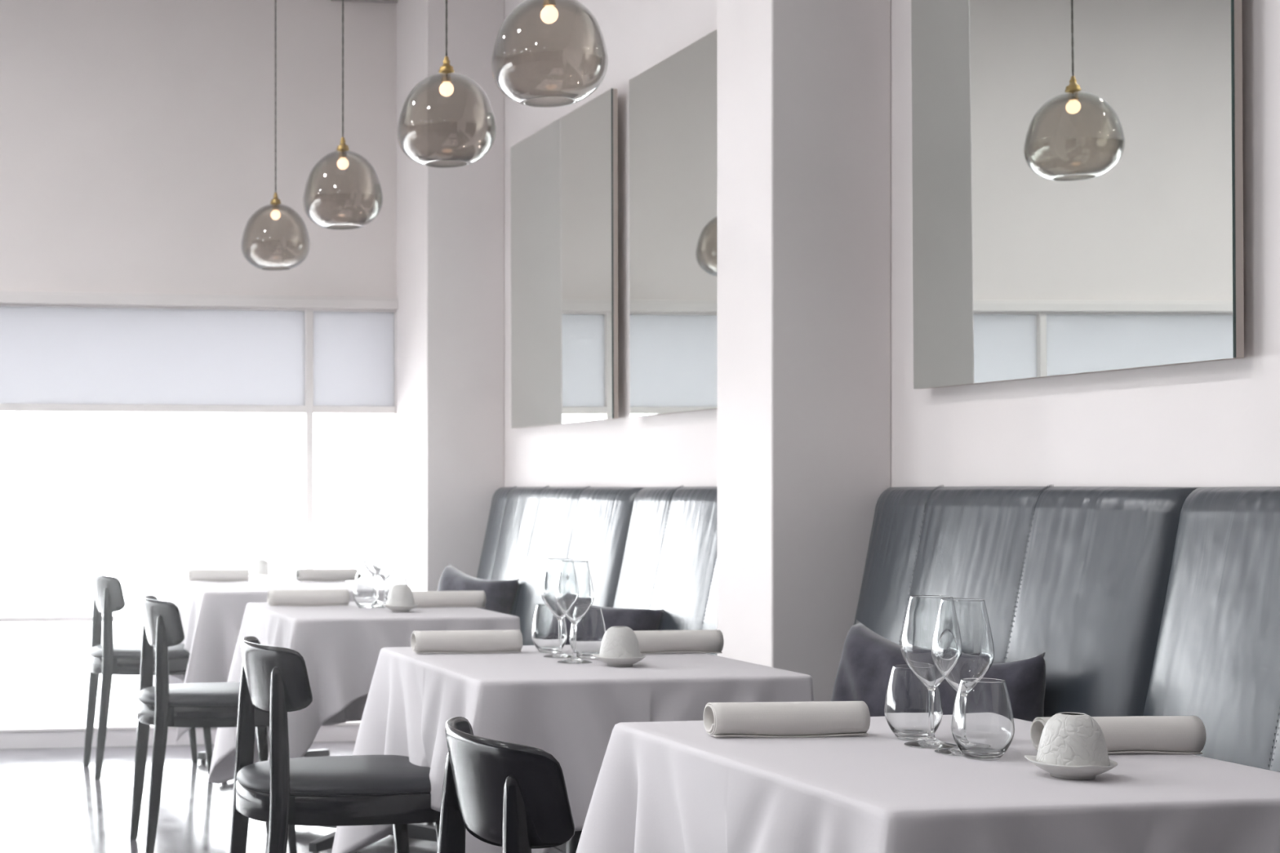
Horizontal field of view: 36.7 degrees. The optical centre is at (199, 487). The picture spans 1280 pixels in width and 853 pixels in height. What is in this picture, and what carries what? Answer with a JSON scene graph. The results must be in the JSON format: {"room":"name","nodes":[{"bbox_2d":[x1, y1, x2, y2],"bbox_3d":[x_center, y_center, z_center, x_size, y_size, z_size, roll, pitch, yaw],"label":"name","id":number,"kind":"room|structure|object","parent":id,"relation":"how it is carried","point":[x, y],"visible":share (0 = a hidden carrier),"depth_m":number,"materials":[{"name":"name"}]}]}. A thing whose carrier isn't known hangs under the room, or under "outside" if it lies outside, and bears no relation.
{"room":"restaurant dining room","nodes":[
{"label":"restaurant dining room","id":0,"kind":"room"},
{"bbox_2d":[0,0,396,297],"bbox_3d":[-3.489,-1.617,7.750,9.533,1.565,0.200,0,0,-9],"label":"wall","id":1,"kind":"structure","parent":0,"point":[137,137],"depth_m":8.20,"materials":[{"name":"beige paint"}]},
{"bbox_2d":[0,303,306,732],"bbox_3d":[-0.614,0.129,8.124,2.242,1.894,0.080,0,0,-9],"label":"window","id":2,"kind":"structure","parent":1,"relation":"in","point":[54,357],"depth_m":8.19,"materials":[{"name":"white paint"}]},
{"bbox_2d":[0,290,398,309],"bbox_3d":[-3.634,-0.835,7.615,9.205,0.054,0.040,0,0,-9],"label":"trim","id":3,"kind":"structure","parent":1,"relation":"attached to","point":[6,296],"depth_m":8.17,"materials":[{"name":"white paint"}]},
{"bbox_2d":[303,308,396,725],"bbox_3d":[0.692,0.129,8.331,0.437,1.894,0.080,0,0,-9],"label":"window","id":4,"kind":"structure","parent":1,"relation":"in","point":[350,355],"depth_m":8.33,"materials":[{"name":"white paint"}]},
{"bbox_2d":[330,0,398,3],"bbox_3d":[0.746,-2.270,8.298,0.310,0.140,0.040,0,0,-9],"label":"air vent","id":5,"kind":"object","parent":1,"relation":"in","point":[363,1],"visible":1,"depth_m":8.30,"materials":[{"name":"grey"}]},
{"bbox_2d":[0,741,564,852],"bbox_3d":[-2.605,1.200,2.169,9.933,0.100,11.500,0,0,-9],"label":"floor","id":6,"kind":"structure","parent":0,"point":[51,802],"depth_m":6.58,"materials":[{"name":"concrete"}]},
{"bbox_2d":[83,573,212,779],"bbox_3d":[-0.205,0.750,7.426,0.492,0.800,0.412,0,0,-11],"label":"dining chair","id":7,"kind":"object","parent":6,"relation":"on","point":[107,658],"visible":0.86,"depth_m":7.25,"materials":[{"name":"black wood"}]},
{"bbox_2d":[88,641,190,658],"bbox_3d":[-0.204,0.655,7.426,0.489,0.042,0.400,0,0,-11],"label":"seat cushion","id":8,"kind":"object","parent":7,"relation":"on","point":[99,650],"depth_m":7.25,"materials":[{"name":"black leather"}]},
{"bbox_2d":[0,723,359,749],"bbox_3d":[-3.650,1.113,7.718,9.205,0.075,0.212,0,0,-9],"label":"baseboard","id":9,"kind":"structure","parent":6,"relation":"on","point":[68,739],"depth_m":8.13,"materials":[{"name":"white paint"}]},
{"bbox_2d":[129,595,297,852],"bbox_3d":[0.044,0.750,5.852,0.492,0.800,0.412,0,0,-10],"label":"dining chair","id":10,"kind":"object","parent":6,"relation":"on","point":[163,705],"visible":0.74,"depth_m":5.67,"materials":[{"name":"black wood"}]},
{"bbox_2d":[137,681,239,706],"bbox_3d":[0.045,0.655,5.852,0.489,0.042,0.400,0,0,-10],"label":"seat cushion","id":11,"kind":"object","parent":10,"relation":"on","point":[198,694],"depth_m":5.70,"materials":[{"name":"black leather"}]},
{"bbox_2d":[197,749,329,782],"bbox_3d":[0.310,0.778,7.440,0.712,0.744,0.822,0,0,-9],"label":"dining table","id":12,"kind":"object","parent":6,"relation":"on","point":[315,753],"visible":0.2,"depth_m":7.65,"materials":[{"name":"brown wood"}]},
{"bbox_2d":[152,580,386,743],"bbox_3d":[0.268,0.703,7.417,0.901,0.606,1.098,0,0,-9],"label":"tablecloth","id":13,"kind":"object","parent":12,"relation":"on","point":[211,613],"visible":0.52,"depth_m":6.98,"materials":[{"name":"white fabric"}]},
{"bbox_2d":[187,568,249,582],"bbox_3d":[0.079,0.373,7.745,0.262,0.055,0.059,0,0,0],"label":"napkin","id":14,"kind":"object","parent":13,"relation":"on","point":[193,575],"visible":1,"depth_m":7.72,"materials":[{"name":"grey fabric"}]},
{"bbox_2d":[249,559,274,579],"bbox_3d":[0.268,0.356,7.974,0.116,0.087,0.114,0,0,-34],"label":"dome","id":15,"kind":"object","parent":13,"relation":"on","point":[260,570],"visible":0.89,"depth_m":7.94,"materials":[{"name":"grey ceramic"}]},
{"bbox_2d":[258,528,277,584],"bbox_3d":[0.287,0.284,7.586,0.088,0.230,0.088,0,0,39],"label":"wine glass","id":16,"kind":"object","parent":13,"relation":"on","point":[265,532],"visible":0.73,"depth_m":7.56,"materials":[{"name":"clear glass"}]},
{"bbox_2d":[279,554,299,582],"bbox_3d":[0.378,0.342,7.747,0.086,0.114,0.086,0,0,28],"label":"tumbler","id":17,"kind":"object","parent":13,"relation":"on","point":[289,568],"visible":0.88,"depth_m":7.71,"materials":[{"name":"clear glass"}]},
{"bbox_2d":[296,568,358,582],"bbox_3d":[0.539,0.373,7.773,0.264,0.055,0.058,0,0,-12],"label":"napkin","id":18,"kind":"object","parent":13,"relation":"on","point":[329,575],"visible":0.96,"depth_m":7.75,"materials":[{"name":"grey fabric"}]},
{"bbox_2d":[228,635,439,852],"bbox_3d":[0.329,0.750,4.213,0.492,0.800,0.412,0,0,-12],"label":"dining chair","id":19,"kind":"object","parent":6,"relation":"on","point":[282,791],"visible":0.9,"depth_m":4.04,"materials":[{"name":"black wood"}]},
{"bbox_2d":[235,755,431,795],"bbox_3d":[0.330,0.655,4.213,0.489,0.042,0.400,0,0,-12],"label":"seat cushion","id":20,"kind":"object","parent":19,"relation":"on","point":[356,775],"depth_m":4.07,"materials":[{"name":"black leather"}]},
{"bbox_2d":[308,695,436,852],"bbox_3d":[0.576,0.778,6.014,0.692,0.744,0.792,0,0,-9],"label":"dining table","id":21,"kind":"object","parent":6,"relation":"on","point":[415,831],"visible":0.19,"depth_m":5.87,"materials":[{"name":"brown wood"}]},
{"bbox_2d":[208,601,520,784],"bbox_3d":[0.534,0.723,5.998,0.875,0.646,1.062,0,0,-9],"label":"tablecloth","id":22,"kind":"object","parent":21,"relation":"on","point":[340,646],"visible":0.42,"depth_m":5.61,"materials":[{"name":"white fabric"}]},
{"bbox_2d":[266,589,350,606],"bbox_3d":[0.365,0.373,6.162,0.276,0.055,0.058,0,0,-7],"label":"napkin","id":23,"kind":"object","parent":22,"relation":"on","point":[317,597],"visible":1,"depth_m":6.14,"materials":[{"name":"grey fabric"}]},
{"bbox_2d":[352,573,378,608],"bbox_3d":[0.550,0.342,6.077,0.086,0.114,0.086,0,0,28],"label":"tumbler","id":24,"kind":"object","parent":22,"relation":"on","point":[366,589],"visible":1,"depth_m":6.04,"materials":[{"name":"clear glass"}]},
{"bbox_2d":[362,535,386,603],"bbox_3d":[0.605,0.284,6.322,0.088,0.230,0.088,0,0,44],"label":"wine glass","id":25,"kind":"object","parent":22,"relation":"on","point":[370,540],"visible":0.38,"depth_m":6.29,"materials":[{"name":"clear glass"}]},
{"bbox_2d":[371,537,397,607],"bbox_3d":[0.616,0.284,6.111,0.088,0.230,0.088,0,0,33],"label":"wine glass","id":26,"kind":"object","parent":22,"relation":"on","point":[384,557],"visible":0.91,"depth_m":6.08,"materials":[{"name":"clear glass"}]},
{"bbox_2d":[382,569,407,600],"bbox_3d":[0.674,0.342,6.322,0.086,0.114,0.086,0,0,39],"label":"tumbler","id":27,"kind":"object","parent":22,"relation":"on","point":[398,576],"visible":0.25,"depth_m":6.29,"materials":[{"name":"clear glass"}]},
{"bbox_2d":[383,584,418,612],"bbox_3d":[0.647,0.356,5.883,0.116,0.087,0.114,0,0,24],"label":"dome","id":28,"kind":"object","parent":22,"relation":"on","point":[400,597],"visible":1,"depth_m":5.85,"materials":[{"name":"grey ceramic"}]},
{"bbox_2d":[412,591,486,608],"bbox_3d":[0.817,0.373,6.093,0.266,0.055,0.059,0,0,-8],"label":"napkin","id":29,"kind":"object","parent":22,"relation":"on","point":[424,599],"visible":0.85,"depth_m":6.07,"materials":[{"name":"grey fabric"}]},
{"bbox_2d":[437,716,574,852],"bbox_3d":[0.598,0.750,2.679,0.492,0.800,0.412,0,0,-9],"label":"dining chair","id":30,"kind":"object","parent":6,"relation":"on","point":[513,797],"visible":1,"depth_m":2.53,"materials":[{"name":"black wood"}]},
{"bbox_2d":[566,831,582,852],"bbox_3d":[0.878,0.778,4.239,0.717,0.744,0.792,0,0,-9],"label":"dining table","id":31,"kind":"object","parent":6,"relation":"on","point":[572,844],"visible":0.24,"depth_m":4.21,"materials":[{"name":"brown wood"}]},
{"bbox_2d":[331,644,813,852],"bbox_3d":[0.842,0.684,4.210,0.921,0.567,1.071,0,0,-9],"label":"tablecloth","id":32,"kind":"object","parent":31,"relation":"on","point":[570,713],"visible":0.56,"depth_m":3.88,"materials":[{"name":"white fabric"}]},
{"bbox_2d":[410,630,523,653],"bbox_3d":[0.643,0.373,4.417,0.267,0.055,0.058,0,0,-8],"label":"napkin","id":33,"kind":"object","parent":32,"relation":"on","point":[450,642],"visible":1,"depth_m":4.40,"materials":[{"name":"grey fabric"}]},
{"bbox_2d":[531,604,567,653],"bbox_3d":[0.845,0.342,4.436,0.086,0.114,0.086,0,0,5],"label":"tumbler","id":34,"kind":"object","parent":32,"relation":"on","point":[544,629],"visible":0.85,"depth_m":4.40,"materials":[{"name":"clear glass"}]},
{"bbox_2d":[541,558,573,657],"bbox_3d":[0.847,0.284,4.314,0.088,0.230,0.088,0,0,5],"label":"wine glass","id":35,"kind":"object","parent":32,"relation":"on","point":[550,574],"visible":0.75,"depth_m":4.29,"materials":[{"name":"clear glass"}]},
{"bbox_2d":[555,560,594,663],"bbox_3d":[0.855,0.284,4.183,0.088,0.230,0.088,0,0,-6],"label":"wine glass","id":36,"kind":"object","parent":32,"relation":"on","point":[574,592],"visible":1,"depth_m":4.15,"materials":[{"name":"clear glass"}]},
{"bbox_2d":[568,608,605,658],"bbox_3d":[0.909,0.342,4.297,0.086,0.114,0.086,0,0,5],"label":"tumbler","id":37,"kind":"object","parent":32,"relation":"on","point":[591,628],"visible":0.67,"depth_m":4.26,"materials":[{"name":"clear glass"}]},
{"bbox_2d":[592,626,645,666],"bbox_3d":[0.943,0.356,4.103,0.114,0.087,0.116,0,0,-32],"label":"dome","id":38,"kind":"object","parent":32,"relation":"on","point":[620,646],"visible":1,"depth_m":4.07,"materials":[{"name":"grey ceramic"}]},
{"bbox_2d":[633,629,724,654],"bbox_3d":[1.135,0.373,4.417,0.250,0.055,0.059,0,0,-8],"label":"napkin","id":39,"kind":"object","parent":32,"relation":"on","point":[656,642],"visible":0.87,"depth_m":4.40,"materials":[{"name":"grey fabric"}]},
{"bbox_2d":[476,485,717,852],"bbox_3d":[1.255,0.572,6.464,0.562,1.156,2.812,0,0,-9],"label":"bench","id":40,"kind":"object","parent":6,"relation":"on","point":[643,548],"visible":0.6,"depth_m":6.36,"materials":[{"name":"grey leather"}]},
{"bbox_2d":[437,564,519,614],"bbox_3d":[1.071,0.525,7.297,0.239,0.428,0.475,0,0,-30],"label":"cushion","id":41,"kind":"object","parent":40,"relation":"on","point":[500,595],"visible":0.26,"depth_m":7.16,"materials":[{"name":"grey fabric"}]},
{"bbox_2d":[564,604,663,644],"bbox_3d":[1.267,0.550,5.870,0.274,0.392,0.423,0,0,-38],"label":"cushion","id":42,"kind":"object","parent":40,"relation":"on","point":[637,620],"visible":0.09,"depth_m":5.75,"materials":[{"name":"grey fabric"}]},
{"bbox_2d":[717,0,890,702],"bbox_3d":[1.616,-0.625,4.924,0.333,3.550,0.330,0,0,-9],"label":"pillar","id":43,"kind":"structure","parent":6,"relation":"on","point":[804,86],"depth_m":4.77,"materials":[{"name":"white paint"}]},
{"bbox_2d":[853,484,1279,772],"bbox_3d":[1.798,0.572,3.039,0.562,1.156,3.440,0,0,-9],"label":"bench","id":44,"kind":"object","parent":6,"relation":"on","point":[1138,601],"visible":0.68,"depth_m":3.70,"materials":[{"name":"grey leather"}]},
{"bbox_2d":[830,619,906,716],"bbox_3d":[1.583,0.520,4.169,0.224,0.411,0.459,0,0,-20],"label":"cushion","id":45,"kind":"object","parent":44,"relation":"on","point":[868,659],"visible":0.28,"depth_m":4.18,"materials":[{"name":"grey fabric"}]},
{"bbox_2d":[938,652,1045,721],"bbox_3d":[1.654,0.525,3.877,0.163,0.376,0.319,0,0,-15],"label":"cushion","id":46,"kind":"object","parent":44,"relation":"on","point":[1024,679],"visible":0.13,"depth_m":3.77,"materials":[{"name":"grey fabric"}]},
{"bbox_2d":[385,0,504,591],"bbox_3d":[1.088,-0.625,8.221,0.345,3.550,0.700,0,0,-9],"label":"column","id":47,"kind":"structure","parent":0,"point":[451,220],"depth_m":7.88,"materials":[{"name":"white paint"}]},
{"bbox_2d":[504,0,1279,487],"bbox_3d":[2.202,-0.625,2.930,0.200,3.550,11.500,0,0,-9],"label":"wall","id":48,"kind":"structure","parent":0,"point":[1212,424],"depth_m":4.62,"materials":[{"name":"white paint"}]},
{"bbox_2d":[510,88,618,428],"bbox_3d":[1.411,-0.835,7.113,0.052,1.178,1.144,0,0,-8],"label":"wall mirror","id":49,"kind":"object","parent":48,"relation":"attached to","point":[564,175],"visible":1,"depth_m":7.01,"materials":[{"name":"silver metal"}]},
{"bbox_2d":[629,28,717,417],"bbox_3d":[1.611,-0.835,5.852,0.053,1.178,1.144,0,0,-8],"label":"wall mirror","id":50,"kind":"object","parent":48,"relation":"attached to","point":[673,102],"visible":0.65,"depth_m":6.02,"materials":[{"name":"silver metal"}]},
{"bbox_2d":[911,0,1244,389],"bbox_3d":[1.898,-0.835,4.042,0.052,1.178,1.124,0,0,-9],"label":"wall mirror","id":51,"kind":"object","parent":48,"relation":"attached to","point":[1077,165],"visible":1,"depth_m":3.95,"materials":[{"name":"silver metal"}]},
{"bbox_3d":[-2.605,-2.475,2.169,9.933,0.150,11.500,0,0,-9],"label":"ceiling","id":52,"kind":"structure","parent":0,"visible":0},
{"bbox_2d":[240,0,310,270],"bbox_3d":[0.315,-1.655,7.633,0.288,1.490,0.295,0,0,9],"label":"pendant lamp","id":53,"kind":"object","parent":52,"relation":"hanging from","point":[275,202],"visible":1,"depth_m":7.62,"materials":[{"name":"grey glass"}]},
{"bbox_2d":[271,204,279,210],"bbox_3d":[0.315,-1.167,7.633,0.030,0.026,0.030,0,0,7],"label":"socket","id":54,"kind":"object","parent":53,"relation":"attached to","point":[274,207],"depth_m":7.62,"materials":[{"name":"gold metal"}]},
{"bbox_2d":[302,0,382,230],"bbox_3d":[0.502,-1.657,6.448,0.278,1.486,0.285,0,0,-40],"label":"pendant lamp","id":55,"kind":"object","parent":52,"relation":"hanging from","point":[343,148],"visible":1,"depth_m":6.44,"materials":[{"name":"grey glass"}]},
{"bbox_2d":[338,150,346,158],"bbox_3d":[0.502,-1.171,6.448,0.030,0.026,0.030,0,0,22],"label":"socket","id":56,"kind":"object","parent":55,"relation":"attached to","point":[341,155],"depth_m":6.44,"materials":[{"name":"gold metal"}]},
{"bbox_2d":[396,0,496,168],"bbox_3d":[0.700,-1.659,5.204,0.279,1.483,0.272,0,0,5],"label":"pendant lamp","id":57,"kind":"object","parent":52,"relation":"hanging from","point":[446,88],"visible":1,"depth_m":5.19,"materials":[{"name":"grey glass"}]},
{"bbox_2d":[440,72,451,82],"bbox_3d":[0.700,-1.163,5.204,0.030,0.026,0.030,0,0,38],"label":"socket","id":58,"kind":"object","parent":57,"relation":"attached to","point":[446,77],"depth_m":5.19,"materials":[{"name":"gold metal"}]},
{"bbox_2d":[491,0,608,106],"bbox_3d":[0.812,-1.647,4.259,0.270,1.505,0.264,0,0,-37],"label":"pendant lamp","id":59,"kind":"object","parent":52,"relation":"hanging from","point":[548,14],"visible":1,"depth_m":4.25,"materials":[{"name":"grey glass"}]},
{"bbox_2d":[542,0,555,7],"bbox_3d":[0.812,-1.131,4.259,0.030,0.026,0.030,0,0,-37],"label":"socket","id":60,"kind":"object","parent":59,"relation":"attached to","point":[547,3],"depth_m":4.25,"materials":[{"name":"gold metal"}]},
{"label":"outside","id":61,"kind":"structure","parent":0,"visible":0},
{"bbox_2d":[0,525,385,725],"bbox_3d":[-8.067,1.350,18.972,70.000,0.100,80.000,0,0,-9],"label":"ground","id":62,"kind":"structure","parent":61,"point":[45,571],"depth_m":25.23,"materials":[{"name":"grey"}]},
{"bbox_3d":[1.128,0.778,2.755,0.692,0.744,0.847,0,0,-9],"label":"dining table","id":63,"kind":"object","parent":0,"visible":0},
{"bbox_2d":[576,715,1279,852],"bbox_3d":[1.093,0.684,2.726,0.896,0.567,1.125,0,0,-10],"label":"tablecloth","id":64,"kind":"object","parent":63,"relation":"on","point":[661,787],"visible":0.76,"depth_m":2.51,"materials":[{"name":"white fabric"}]},
{"bbox_2d":[703,701,870,737],"bbox_3d":[0.943,0.373,2.944,0.260,0.055,0.058,0,0,-5],"label":"napkin","id":65,"kind":"object","parent":64,"relation":"on","point":[821,718],"visible":1,"depth_m":2.92,"materials":[{"name":"grey fabric"}]},
{"bbox_2d":[884,664,942,740],"bbox_3d":[1.132,0.342,2.910,0.086,0.114,0.086,0,0,-23],"label":"tumbler","id":66,"kind":"object","parent":64,"relation":"on","point":[906,708],"visible":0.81,"depth_m":2.88,"materials":[{"name":"clear glass"}]},
{"bbox_2d":[901,595,956,748],"bbox_3d":[1.131,0.284,2.835,0.088,0.230,0.088,0,0,-6],"label":"wine glass","id":67,"kind":"object","parent":64,"relation":"on","point":[922,613],"visible":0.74,"depth_m":2.81,"materials":[{"name":"clear glass"}]},
{"bbox_2d":[931,598,994,755],"bbox_3d":[1.147,0.284,2.757,0.088,0.230,0.088,0,0,33],"label":"wine glass","id":68,"kind":"object","parent":64,"relation":"on","point":[962,646],"visible":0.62,"depth_m":2.73,"materials":[{"name":"clear glass"}]},
{"bbox_2d":[951,677,1014,759],"bbox_3d":[1.157,0.342,2.709,0.086,0.114,0.086,0,0,28],"label":"tumbler","id":69,"kind":"object","parent":64,"relation":"on","point":[983,726],"visible":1,"depth_m":2.68,"materials":[{"name":"clear glass"}]},
{"bbox_2d":[1024,712,1117,780],"bbox_3d":[1.206,0.356,2.527,0.114,0.087,0.116,0,0,-9],"label":"candle holder","id":70,"kind":"object","parent":64,"relation":"on","point":[1072,745],"visible":1,"depth_m":2.50,"materials":[{"name":"grey ceramic"}]},
{"bbox_2d":[1030,715,1206,754],"bbox_3d":[1.380,0.373,2.756,0.248,0.055,0.059,0,0,-3],"label":"napkin","id":71,"kind":"object","parent":64,"relation":"on","point":[1170,735],"visible":0.6,"depth_m":2.74,"materials":[{"name":"grey fabric"}]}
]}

